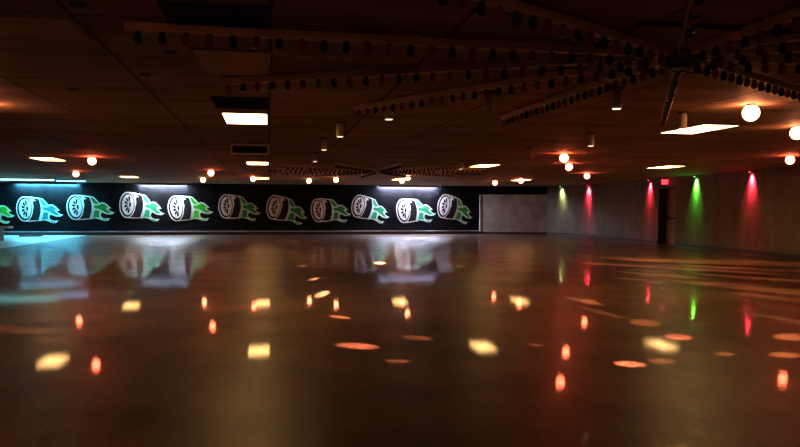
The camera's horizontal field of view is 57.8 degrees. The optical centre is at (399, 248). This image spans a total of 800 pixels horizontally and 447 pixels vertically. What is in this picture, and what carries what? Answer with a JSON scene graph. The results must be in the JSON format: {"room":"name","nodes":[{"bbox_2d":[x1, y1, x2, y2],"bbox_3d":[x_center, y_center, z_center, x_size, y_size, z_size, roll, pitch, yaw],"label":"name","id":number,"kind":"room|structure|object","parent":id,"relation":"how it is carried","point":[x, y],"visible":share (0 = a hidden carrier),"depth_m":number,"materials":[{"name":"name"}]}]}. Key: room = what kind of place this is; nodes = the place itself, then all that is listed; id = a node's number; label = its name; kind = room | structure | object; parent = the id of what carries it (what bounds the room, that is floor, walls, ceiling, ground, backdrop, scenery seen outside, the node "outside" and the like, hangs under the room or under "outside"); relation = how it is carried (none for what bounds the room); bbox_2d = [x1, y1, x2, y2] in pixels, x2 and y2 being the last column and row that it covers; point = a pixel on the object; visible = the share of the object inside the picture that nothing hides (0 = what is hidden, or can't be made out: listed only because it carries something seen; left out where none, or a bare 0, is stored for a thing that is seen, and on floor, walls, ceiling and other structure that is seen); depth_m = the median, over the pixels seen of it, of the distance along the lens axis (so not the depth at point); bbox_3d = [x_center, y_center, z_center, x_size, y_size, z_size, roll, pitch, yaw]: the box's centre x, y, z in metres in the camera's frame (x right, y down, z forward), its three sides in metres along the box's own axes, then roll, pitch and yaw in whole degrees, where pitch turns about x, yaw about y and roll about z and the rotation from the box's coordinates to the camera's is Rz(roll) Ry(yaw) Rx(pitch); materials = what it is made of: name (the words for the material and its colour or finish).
{"room":"roller skating rink","nodes":[
{"label":"roller skating rink","id":0,"kind":"room"},
{"bbox_2d":[0,182,546,230],"bbox_3d":[-6.692,-2.092,38.264,34.500,2.640,0.200,0,3,-10],"label":"wall","id":1,"kind":"structure","parent":0,"point":[302,195],"depth_m":37.93,"materials":[{"name":"black paint"}]},
{"bbox_2d":[0,205,14,223],"bbox_3d":[-20.141,-1.902,35.718,2.123,1.305,0.025,0,3,-10],"label":"mural","id":2,"kind":"object","parent":1,"relation":"attached to","point":[4,210],"visible":1,"depth_m":35.84,"materials":[{"name":"paint"}]},
{"bbox_2d":[4,232,72,234],"bbox_3d":[-19.991,-0.748,35.712,7.400,0.150,0.220,0,3,-10],"label":"trim","id":3,"kind":"structure","parent":1,"relation":"attached to","point":[5,233],"depth_m":35.97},
{"bbox_2d":[16,196,61,222],"bbox_3d":[-17.961,-1.951,36.111,2.184,1.318,0.025,0,3,-10],"label":"mural","id":4,"kind":"object","parent":1,"relation":"attached to","point":[28,209],"visible":1,"depth_m":36.07,"materials":[{"name":"paint"}]},
{"bbox_2d":[66,195,114,220],"bbox_3d":[-15.599,-2.064,36.533,2.298,1.309,0.025,0,3,-10],"label":"mural","id":5,"kind":"object","parent":1,"relation":"attached to","point":[79,207],"visible":1,"depth_m":36.48,"materials":[{"name":"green paint"}]},
{"bbox_2d":[119,192,163,220],"bbox_3d":[-13.172,-2.153,36.968,2.206,1.502,0.025,0,3,-10],"label":"mural","id":6,"kind":"object","parent":1,"relation":"attached to","point":[131,204],"visible":1,"depth_m":36.92,"materials":[{"name":"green paint"}]},
{"bbox_2d":[168,196,212,220],"bbox_3d":[-10.812,-2.088,37.401,2.276,1.321,0.025,0,3,-10],"label":"mural","id":7,"kind":"object","parent":1,"relation":"attached to","point":[180,208],"visible":1,"depth_m":37.36,"materials":[{"name":"paint"}]},
{"bbox_2d":[218,194,259,220],"bbox_3d":[-8.373,-2.161,37.839,2.186,1.385,0.025,0,3,-10],"label":"mural","id":8,"kind":"object","parent":1,"relation":"attached to","point":[230,206],"visible":1,"depth_m":37.80,"materials":[{"name":"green paint"}]},
{"bbox_2d":[4,230,479,231],"bbox_3d":[-9.612,-0.909,37.572,28.491,0.035,0.250,0,3,-10],"label":"trim","id":9,"kind":"structure","parent":1,"relation":"attached to","point":[445,230],"depth_m":37.27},
{"bbox_2d":[73,231,480,234],"bbox_3d":[-5.957,-0.836,38.153,21.091,0.150,0.420,0,3,-10],"label":"trim","id":10,"kind":"structure","parent":1,"relation":"attached to","point":[350,232],"depth_m":37.82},
{"bbox_2d":[266,195,306,224],"bbox_3d":[-5.970,-2.058,38.281,2.164,1.563,0.025,0,3,-10],"label":"mural","id":11,"kind":"object","parent":1,"relation":"attached to","point":[278,207],"visible":1,"depth_m":38.24,"materials":[{"name":"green paint"}]},
{"bbox_2d":[311,198,350,221],"bbox_3d":[-3.679,-2.064,38.697,2.172,1.275,0.025,0,3,-10],"label":"mural","id":12,"kind":"object","parent":1,"relation":"attached to","point":[322,209],"visible":1,"depth_m":38.66,"materials":[{"name":"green paint"}]},
{"bbox_2d":[351,195,387,222],"bbox_3d":[-1.596,-2.147,39.070,2.078,1.552,0.025,0,3,-10],"label":"mural","id":13,"kind":"object","parent":1,"relation":"attached to","point":[362,206],"visible":1,"depth_m":39.03,"materials":[{"name":"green paint"}]},
{"bbox_2d":[396,199,435,222],"bbox_3d":[0.886,-2.079,39.525,2.217,1.327,0.025,0,3,-10],"label":"mural","id":14,"kind":"object","parent":1,"relation":"attached to","point":[407,210],"visible":1,"depth_m":39.48,"materials":[{"name":"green paint"}]},
{"bbox_2d":[437,194,472,223],"bbox_3d":[3.034,-2.191,39.908,2.018,1.652,0.025,0,3,-10],"label":"mural","id":15,"kind":"object","parent":1,"relation":"attached to","point":[448,206],"visible":1,"depth_m":39.88,"materials":[{"name":"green paint"}]},
{"bbox_2d":[479,195,480,230],"bbox_3d":[4.444,-1.923,40.112,0.070,2.172,0.160,0,3,-10],"label":"trim","id":16,"kind":"structure","parent":1,"relation":"attached to","point":[479,195],"depth_m":40.08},
{"bbox_2d":[0,234,799,446],"bbox_3d":[-2.791,0.498,16.827,34.500,0.100,44.001,0,3,-10],"label":"floor","id":17,"kind":"structure","parent":0,"point":[326,340],"depth_m":7.56,"materials":[{"name":"brown wood"}]},
{"bbox_2d":[0,226,12,240],"bbox_3d":[-17.529,-0.620,29.560,3.050,0.600,0.600,0,3,-10],"label":"countertop","id":18,"kind":"structure","parent":17,"relation":"on","point":[1,227],"depth_m":29.75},
{"bbox_2d":[0,228,3,240],"bbox_3d":[-17.653,-0.579,29.540,2.600,0.520,0.500,0,3,-10],"label":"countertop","id":19,"kind":"structure","parent":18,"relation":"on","point":[2,229],"depth_m":29.86,"materials":[{"name":"grey"}]},
{"bbox_2d":[19,235,42,236],"bbox_3d":[-17.454,-0.618,34.256,0.992,0.070,0.280,-1,4,-25],"label":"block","id":20,"kind":"object","parent":17,"relation":"on","point":[19,235],"visible":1,"depth_m":34.12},
{"bbox_2d":[0,0,799,186],"bbox_3d":[-2.634,-2.264,16.698,35.200,0.150,44.400,0,3,-10],"label":"ceiling","id":21,"kind":"structure","parent":0,"point":[164,126],"depth_m":8.97,"materials":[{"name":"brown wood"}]},
{"bbox_2d":[0,178,55,180],"bbox_3d":[-16.051,-2.988,30.978,2.460,0.100,0.180,0,3,-10],"label":"tube light","id":22,"kind":"object","parent":21,"relation":"attached to","point":[0,178],"visible":0.98,"depth_m":30.99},
{"bbox_2d":[13,182,77,183],"bbox_3d":[-17.569,-3.266,35.922,2.960,0.110,0.190,0,3,-10],"label":"tube light","id":23,"kind":"object","parent":21,"relation":"attached to","point":[13,182],"visible":0.98,"depth_m":35.83,"materials":[{"name":"white plastic"}]},
{"bbox_2d":[0,15,92,39],"bbox_3d":[-3.169,-1.522,4.896,1.930,0.012,0.600,0,3,-10],"label":"recessed light","id":24,"kind":"object","parent":21,"relation":"in","point":[10,26],"visible":1,"depth_m":4.99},
{"bbox_2d":[27,157,67,160],"bbox_3d":[-9.071,-2.315,18.682,0.630,0.015,1.260,0,3,-10],"label":"recessed light","id":25,"kind":"object","parent":21,"relation":"in","point":[36,158],"visible":1,"depth_m":18.48,"materials":[{"name":"white plastic"}]},
{"bbox_2d":[33,158,63,160],"bbox_3d":[-9.071,-2.317,18.682,0.570,0.012,1.200,0,3,-10],"label":"diffuser","id":26,"kind":"object","parent":25,"relation":"attached to","point":[42,159],"depth_m":18.74,"materials":[{"name":"white plastic"}]},
{"bbox_2d":[54,179,86,181],"bbox_3d":[-14.755,-3.067,32.461,1.360,0.100,0.180,0,3,-10],"label":"tube light","id":27,"kind":"object","parent":21,"relation":"attached to","point":[64,180],"visible":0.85,"depth_m":32.47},
{"bbox_2d":[68,1,87,7],"bbox_3d":[-1.969,-1.492,4.429,0.110,0.012,0.108,0,3,-10],"label":"sprinkler head","id":28,"kind":"object","parent":21,"relation":"attached to","point":[73,4],"visible":1,"depth_m":4.41},
{"bbox_2d":[88,157,95,164],"bbox_3d":[-7.584,-2.170,17.832,0.190,0.200,0.190,0,3,-10],"label":"globe lamp","id":29,"kind":"object","parent":21,"relation":"hanging from","point":[91,160],"visible":1,"depth_m":17.77,"materials":[{"name":"white glass"}]},
{"bbox_2d":[119,176,139,177],"bbox_3d":[-10.985,-2.924,29.395,0.630,0.015,1.260,0,3,-10],"label":"recessed light","id":30,"kind":"object","parent":21,"relation":"in","point":[119,176],"visible":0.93,"depth_m":29.01,"materials":[{"name":"white plastic"}]},
{"bbox_2d":[138,183,186,184],"bbox_3d":[-12.107,-3.302,36.912,2.360,0.110,0.190,0,3,-10],"label":"tube light","id":31,"kind":"object","parent":21,"relation":"attached to","point":[138,183],"visible":0.92,"depth_m":36.82,"materials":[{"name":"white plastic"}]},
{"bbox_2d":[208,170,213,175],"bbox_3d":[-6.212,-2.500,23.804,0.190,0.200,0.190,0,3,-10],"label":"globe lamp","id":32,"kind":"object","parent":21,"relation":"hanging from","point":[210,172],"visible":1,"depth_m":23.74,"materials":[{"name":"white glass"}]},
{"bbox_2d":[157,0,271,28],"bbox_3d":[-1.183,-1.502,4.739,0.684,0.020,0.684,0,3,-10],"label":"ceiling vent","id":33,"kind":"object","parent":21,"relation":"in","point":[174,12],"visible":0.73,"depth_m":4.60,"materials":[{"name":"black metal"}]},
{"bbox_2d":[188,47,270,76],"bbox_3d":[-1.431,-1.589,6.216,0.630,0.015,1.110,0,3,-10],"label":"recessed light","id":34,"kind":"object","parent":21,"relation":"in","point":[209,61],"visible":0.9,"depth_m":6.10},
{"bbox_2d":[210,96,268,109],"bbox_3d":[-1.879,-1.720,8.570,0.644,0.020,0.924,0,3,-10],"label":"ceiling vent","id":35,"kind":"object","parent":21,"relation":"in","point":[226,102],"visible":1,"depth_m":8.47,"materials":[{"name":"black metal"}]},
{"bbox_2d":[220,112,268,124],"bbox_3d":[-2.137,-1.806,10.045,0.630,0.015,1.260,0,3,-10],"label":"recessed light","id":36,"kind":"object","parent":21,"relation":"in","point":[252,118],"visible":1,"depth_m":9.98,"materials":[{"name":"white plastic"}]},
{"bbox_2d":[230,144,268,155],"bbox_3d":[-2.963,-1.952,14.322,0.740,0.210,0.380,0,3,-10],"label":"ceiling vent","id":37,"kind":"object","parent":21,"relation":"in","point":[235,149],"visible":1,"depth_m":14.15,"materials":[{"name":"metal"}]},
{"bbox_2d":[232,146,266,152],"bbox_3d":[-2.933,-1.943,14.154,0.670,0.122,0.017,0,3,-10],"label":"grille","id":38,"kind":"object","parent":37,"relation":"attached to","point":[235,149],"depth_m":14.16,"materials":[{"name":"black metal"}]},
{"bbox_2d":[245,161,268,164],"bbox_3d":[-3.955,-2.378,20.116,0.630,0.015,1.260,0,3,-10],"label":"recessed light","id":39,"kind":"object","parent":21,"relation":"in","point":[247,162],"visible":1,"depth_m":20.12,"materials":[{"name":"white plastic"}]},
{"bbox_2d":[247,162,267,164],"bbox_3d":[-3.955,-2.380,20.116,0.570,0.012,1.200,0,3,-10],"label":"diffuser","id":40,"kind":"object","parent":39,"relation":"attached to","point":[248,163],"depth_m":20.13,"materials":[{"name":"white plastic"}]},
{"bbox_2d":[312,152,318,161],"bbox_3d":[-1.887,-2.044,16.082,0.160,0.216,0.158,0,3,-10],"label":"ceiling spotlight","id":41,"kind":"object","parent":21,"relation":"hanging from","point":[314,153],"visible":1,"depth_m":16.04,"materials":[{"name":"metal"}]},
{"bbox_2d":[268,168,364,172],"bbox_3d":[-2.484,-2.461,22.779,3.300,0.138,0.058,0,3,-12],"label":"rail","id":42,"kind":"object","parent":21,"relation":"attached to","point":[269,169],"visible":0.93,"depth_m":22.65,"materials":[{"name":"black metal"}]},
{"bbox_2d":[281,170,365,174],"bbox_3d":[-2.431,-2.513,23.719,3.300,0.138,0.058,1,3,18],"label":"rail","id":43,"kind":"object","parent":21,"relation":"attached to","point":[303,171],"visible":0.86,"depth_m":23.85,"materials":[{"name":"black metal"}]},
{"bbox_2d":[320,138,327,149],"bbox_3d":[-1.349,-1.861,12.859,0.160,0.216,0.158,0,3,-10],"label":"ceiling spotlight","id":44,"kind":"object","parent":21,"relation":"hanging from","point":[323,140],"visible":1,"depth_m":12.81,"materials":[{"name":"metal"}]},
{"bbox_2d":[285,165,372,172],"bbox_3d":[-2.060,-2.412,21.940,3.300,0.138,0.059,-3,4,-42],"label":"rail","id":45,"kind":"object","parent":21,"relation":"attached to","point":[287,166],"visible":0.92,"depth_m":21.60,"materials":[{"name":"black metal"}]},
{"bbox_2d":[335,121,344,136],"bbox_3d":[-0.867,-1.724,10.460,0.160,0.216,0.158,0,3,-10],"label":"ceiling spotlight","id":46,"kind":"object","parent":21,"relation":"hanging from","point":[339,124],"visible":1,"depth_m":10.42,"materials":[{"name":"brown metal"}]},
{"bbox_2d":[315,171,369,176],"bbox_3d":[-1.915,-2.556,24.506,0.059,0.138,3.300,-3,4,-42],"label":"rail","id":47,"kind":"object","parent":21,"relation":"attached to","point":[331,173],"visible":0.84,"depth_m":24.86,"materials":[{"name":"black metal"}]},
{"bbox_2d":[334,163,376,172],"bbox_3d":[-1.272,-2.381,21.424,0.059,0.138,3.300,1,3,18],"label":"rail","id":48,"kind":"object","parent":21,"relation":"attached to","point":[348,167],"visible":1,"depth_m":21.18,"materials":[{"name":"black metal"}]},
{"bbox_2d":[361,170,377,177],"bbox_3d":[-1.074,-2.577,24.930,0.060,0.138,3.300,0,3,-12],"label":"rail","id":49,"kind":"object","parent":21,"relation":"attached to","point":[374,173],"visible":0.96,"depth_m":24.98,"materials":[{"name":"black metal"}]},
{"bbox_2d":[385,105,392,119],"bbox_3d":[-0.128,-1.606,8.396,0.160,0.216,0.158,0,3,-10],"label":"ceiling spotlight","id":50,"kind":"object","parent":21,"relation":"hanging from","point":[389,114],"visible":0.51,"depth_m":8.35,"materials":[{"name":"brown metal"}]},
{"bbox_2d":[378,163,400,172],"bbox_3d":[-0.331,-2.374,21.372,0.058,0.138,3.300,0,3,-12],"label":"rail","id":51,"kind":"object","parent":21,"relation":"attached to","point":[394,166],"visible":1,"depth_m":21.03,"materials":[{"name":"black metal"}]},
{"bbox_2d":[124,21,658,67],"bbox_3d":[0.096,-1.457,5.202,3.920,0.153,0.057,0,3,-12],"label":"string lights","id":52,"kind":"object","parent":21,"relation":"hanging from","point":[162,29],"visible":0.99,"depth_m":5.12},
{"bbox_2d":[382,172,410,177],"bbox_3d":[-0.134,-2.570,24.877,0.058,0.138,3.300,1,3,18],"label":"rail","id":53,"kind":"object","parent":21,"relation":"attached to","point":[385,173],"visible":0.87,"depth_m":25.02,"materials":[{"name":"black metal"}]},
{"bbox_2d":[379,185,437,187],"bbox_3d":[0.469,-3.386,39.190,3.260,0.110,0.190,0,3,-10],"label":"tube light","id":54,"kind":"object","parent":21,"relation":"attached to","point":[429,186],"visible":0.99,"depth_m":39.10,"materials":[{"name":"white plastic"}]},
{"bbox_2d":[388,171,453,176],"bbox_3d":[0.655,-2.539,24.361,3.300,0.138,0.059,-3,4,-42],"label":"rail","id":55,"kind":"object","parent":21,"relation":"attached to","point":[388,171],"visible":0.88,"depth_m":24.62,"materials":[{"name":"black metal"}]},
{"bbox_2d":[386,165,456,172],"bbox_3d":[0.510,-2.395,21.796,0.059,0.138,3.300,-3,4,-42],"label":"rail","id":56,"kind":"object","parent":21,"relation":"attached to","point":[442,166],"visible":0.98,"depth_m":21.53,"materials":[{"name":"black metal"}]},
{"bbox_2d":[391,170,481,174],"bbox_3d":[1.079,-2.490,23.522,3.300,0.138,0.058,0,3,-12],"label":"rail","id":57,"kind":"object","parent":21,"relation":"attached to","point":[479,172],"visible":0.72,"depth_m":23.60,"materials":[{"name":"black metal"}]},
{"bbox_2d":[390,168,484,172],"bbox_3d":[1.026,-2.438,22.583,3.300,0.138,0.059,1,3,18],"label":"rail","id":58,"kind":"object","parent":21,"relation":"attached to","point":[457,169],"visible":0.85,"depth_m":22.39,"materials":[{"name":"black metal"}]},
{"bbox_2d":[220,56,656,92],"bbox_3d":[0.158,-1.519,6.301,3.920,0.153,0.057,1,3,18],"label":"string lights","id":59,"kind":"object","parent":21,"relation":"attached to","point":[600,60],"visible":1,"depth_m":6.26},
{"bbox_2d":[458,161,463,168],"bbox_3d":[1.596,-2.193,18.958,0.160,0.216,0.158,0,3,-10],"label":"ceiling spotlight","id":60,"kind":"object","parent":21,"relation":"hanging from","point":[460,162],"visible":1,"depth_m":18.91,"materials":[{"name":"metal"}]},
{"bbox_2d":[468,164,501,166],"bbox_3d":[2.433,-2.398,20.868,0.630,0.015,1.260,0,3,-10],"label":"recessed light","id":61,"kind":"object","parent":21,"relation":"in","point":[478,165],"visible":0.99,"depth_m":20.69,"materials":[{"name":"white plastic"}]},
{"bbox_2d":[472,165,496,166],"bbox_3d":[2.433,-2.399,20.868,0.570,0.012,1.200,0,3,-10],"label":"diffuser","id":62,"kind":"object","parent":61,"relation":"attached to","point":[473,165],"depth_m":20.75,"materials":[{"name":"white plastic"}]},
{"bbox_2d":[483,91,495,112],"bbox_3d":[0.959,-1.564,7.723,0.160,0.216,0.158,0,3,-10],"label":"ceiling spotlight","id":63,"kind":"object","parent":21,"relation":"hanging from","point":[490,101],"visible":0.84,"depth_m":7.68,"materials":[{"name":"brown metal"}]},
{"bbox_2d":[353,61,656,116],"bbox_3d":[0.762,-1.568,7.222,0.058,0.153,3.920,-3,4,-42],"label":"rail","id":64,"kind":"object","parent":21,"relation":"hanging from","point":[551,76],"visible":0.95,"depth_m":7.04,"materials":[{"name":"black metal"}]},
{"bbox_2d":[526,148,533,158],"bbox_3d":[2.659,-1.957,14.824,0.160,0.216,0.158,0,3,-10],"label":"ceiling spotlight","id":65,"kind":"object","parent":21,"relation":"hanging from","point":[529,150],"visible":1,"depth_m":14.78,"materials":[{"name":"metal"}]},
{"bbox_2d":[419,0,672,63],"bbox_3d":[0.592,-1.400,4.219,3.920,0.153,0.058,-3,4,-42],"label":"rail","id":66,"kind":"object","parent":21,"relation":"attached to","point":[518,8],"visible":0.98,"depth_m":4.62,"materials":[{"name":"black metal"}]},
{"bbox_2d":[560,153,567,161],"bbox_3d":[3.668,-2.039,16.200,0.190,0.200,0.190,0,3,-10],"label":"globe lamp","id":67,"kind":"object","parent":21,"relation":"hanging from","point":[564,157],"visible":1,"depth_m":16.14,"materials":[{"name":"white glass"}]},
{"bbox_2d":[565,163,572,169],"bbox_3d":[4.592,-2.231,19.677,0.190,0.200,0.190,0,3,-10],"label":"globe lamp","id":68,"kind":"object","parent":21,"relation":"hanging from","point":[569,166],"visible":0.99,"depth_m":19.61,"materials":[{"name":"white glass"}]},
{"bbox_2d":[500,63,666,125],"bbox_3d":[1.751,-1.591,7.693,0.057,0.153,3.870,0,3,-12],"label":"rail","id":69,"kind":"object","parent":21,"relation":"hanging from","point":[606,81],"visible":0.97,"depth_m":7.36,"materials":[{"name":"black metal"}]},
{"bbox_2d":[586,132,595,146],"bbox_3d":[3.124,-1.789,11.854,0.160,0.216,0.158,0,3,-10],"label":"ceiling spotlight","id":70,"kind":"object","parent":21,"relation":"hanging from","point":[590,135],"visible":1,"depth_m":11.81,"materials":[{"name":"metal"}]},
{"bbox_2d":[610,87,624,109],"bbox_3d":[2.227,-1.544,7.439,0.160,0.216,0.158,0,3,-10],"label":"ceiling spotlight","id":71,"kind":"object","parent":21,"relation":"hanging from","point":[616,104],"visible":0.88,"depth_m":7.40,"materials":[{"name":"brown metal"}]},
{"bbox_2d":[660,177,668,184],"bbox_3d":[10.274,-2.635,28.125,0.320,0.300,0.072,0,3,-10],"label":"exit sign","id":72,"kind":"object","parent":21,"relation":"hanging from","point":[664,181],"visible":1,"depth_m":28.10,"materials":[{"name":"red plastic"}]},
{"bbox_2d":[647,165,684,168],"bbox_3d":[7.775,-2.399,21.227,0.630,0.015,1.260,0,3,-10],"label":"recessed light","id":73,"kind":"object","parent":21,"relation":"in","point":[666,166],"visible":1,"depth_m":21.30,"materials":[{"name":"white plastic"}]},
{"bbox_2d":[653,166,682,167],"bbox_3d":[7.775,-2.401,21.227,0.570,0.012,1.200,0,3,-10],"label":"diffuser","id":74,"kind":"object","parent":73,"relation":"attached to","point":[657,166],"depth_m":20.97,"materials":[{"name":"white plastic"}]},
{"bbox_2d":[661,71,681,125],"bbox_3d":[2.847,-1.585,7.656,0.057,0.153,3.920,1,3,18],"label":"rail","id":75,"kind":"object","parent":21,"relation":"hanging from","point":[675,77],"visible":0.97,"depth_m":7.17,"materials":[{"name":"black metal"}]},
{"bbox_2d":[554,20,799,73],"bbox_3d":[2.181,-1.536,5.633,1.460,0.030,1.500,0,3,-10],"label":"ceiling plate","id":76,"kind":"object","parent":21,"relation":"attached to","point":[668,34],"visible":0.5,"depth_m":5.04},
{"bbox_2d":[659,48,700,72],"bbox_3d":[2.181,-1.458,5.637,0.320,0.145,0.320,0,3,-10],"label":"hub","id":77,"kind":"object","parent":76,"relation":"attached to","point":[671,64],"visible":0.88,"depth_m":5.54,"materials":[{"name":"black metal"}]},
{"bbox_2d":[676,111,688,128],"bbox_3d":[3.614,-1.641,9.256,0.160,0.216,0.158,0,3,-10],"label":"ceiling spotlight","id":78,"kind":"object","parent":21,"relation":"hanging from","point":[682,120],"visible":1,"depth_m":9.21,"materials":[{"name":"brown metal"}]},
{"bbox_2d":[678,0,703,61],"bbox_3d":[1.514,-1.363,3.616,0.057,0.153,3.920,1,3,18],"label":"rail","id":79,"kind":"object","parent":21,"relation":"attached to","point":[694,7],"visible":1,"depth_m":4.47,"materials":[{"name":"black metal"}]},
{"bbox_2d":[658,124,742,133],"bbox_3d":[4.592,-1.845,11.163,0.630,0.015,1.260,0,3,-10],"label":"recessed light","id":80,"kind":"object","parent":21,"relation":"in","point":[700,128],"visible":0.94,"depth_m":11.03,"materials":[{"name":"white plastic"}]},
{"bbox_2d":[690,7,799,61],"bbox_3d":[2.615,-1.356,3.554,0.057,0.153,3.920,0,3,-12],"label":"rail","id":81,"kind":"object","parent":21,"relation":"attached to","point":[793,15],"visible":1,"depth_m":4.82,"materials":[{"name":"black metal"}]},
{"bbox_2d":[694,61,799,100],"bbox_3d":[3.769,-1.548,7.053,3.920,0.153,0.058,-3,4,-42],"label":"rail","id":82,"kind":"object","parent":21,"relation":"attached to","point":[740,73],"visible":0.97,"depth_m":6.53,"materials":[{"name":"black metal"}]},
{"bbox_2d":[742,103,759,120],"bbox_3d":[4.136,-1.607,8.533,0.190,0.200,0.190,0,3,-10],"label":"globe lamp","id":83,"kind":"object","parent":21,"relation":"hanging from","point":[751,112],"visible":1,"depth_m":8.47,"materials":[{"name":"white glass"}]},
{"bbox_2d":[706,31,799,63],"bbox_3d":[3.600,-1.380,4.050,0.058,0.153,3.920,-3,4,-42],"label":"rail","id":84,"kind":"object","parent":21,"relation":"hanging from","point":[782,49],"visible":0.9,"depth_m":5.17,"materials":[{"name":"black metal"}]},
{"bbox_2d":[706,55,799,74],"bbox_3d":[4.266,-1.491,6.070,3.920,0.153,0.057,0,3,-12],"label":"rail","id":85,"kind":"object","parent":21,"relation":"attached to","point":[779,60],"visible":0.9,"depth_m":5.77,"materials":[{"name":"black metal"}]},
{"bbox_2d":[707,44,799,66],"bbox_3d":[4.204,-1.430,4.971,3.920,0.153,0.057,1,3,18],"label":"rail","id":86,"kind":"object","parent":21,"relation":"attached to","point":[788,58],"visible":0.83,"depth_m":5.43,"materials":[{"name":"black metal"}]},
{"bbox_2d":[785,155,794,163],"bbox_3d":[8.936,-2.042,16.594,0.190,0.200,0.190,0,3,-10],"label":"globe lamp","id":87,"kind":"object","parent":21,"relation":"hanging from","point":[790,159],"visible":1,"depth_m":16.54,"materials":[{"name":"white glass"}]},
{"bbox_2d":[790,125,799,138],"bbox_3d":[5.889,-1.724,10.743,0.190,0.200,0.190,0,3,-10],"label":"globe lamp","id":88,"kind":"object","parent":21,"relation":"hanging from","point":[795,132],"visible":1,"depth_m":10.69,"materials":[{"name":"white glass"}]},
{"bbox_2d":[481,195,546,231],"bbox_3d":[6.262,-1.899,39.809,3.593,2.172,0.222,1,3,9],"label":"wall partition","id":89,"kind":"structure","parent":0,"point":[499,213],"depth_m":39.74,"materials":[{"name":"grey paint"}]},
{"bbox_2d":[547,184,589,233],"bbox_3d":[8.923,-2.029,38.111,0.503,2.640,3.526,-2,4,-31],"label":"wall","id":90,"kind":"structure","parent":0,"point":[568,206],"depth_m":37.88,"materials":[{"name":"grey paint"}]},
{"bbox_2d":[589,166,799,254],"bbox_3d":[11.847,-0.834,17.016,0.499,2.640,39.452,0,3,-6],"label":"wall","id":91,"kind":"structure","parent":0,"point":[757,209],"depth_m":24.65,"materials":[{"name":"paint"}]},
{"bbox_2d":[481,232,799,259],"bbox_3d":[10.529,0.303,19.070,4.372,0.130,43.680,0,3,-10],"label":"baseboard","id":92,"kind":"structure","parent":91,"relation":"attached to","point":[754,252],"depth_m":26.88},
{"bbox_2d":[658,186,676,244],"bbox_3d":[10.627,-1.288,28.322,0.394,2.270,1.534,0,3,-6],"label":"door","id":93,"kind":"structure","parent":91,"relation":"in","point":[666,209],"depth_m":28.93,"materials":[{"name":"brown paint"}]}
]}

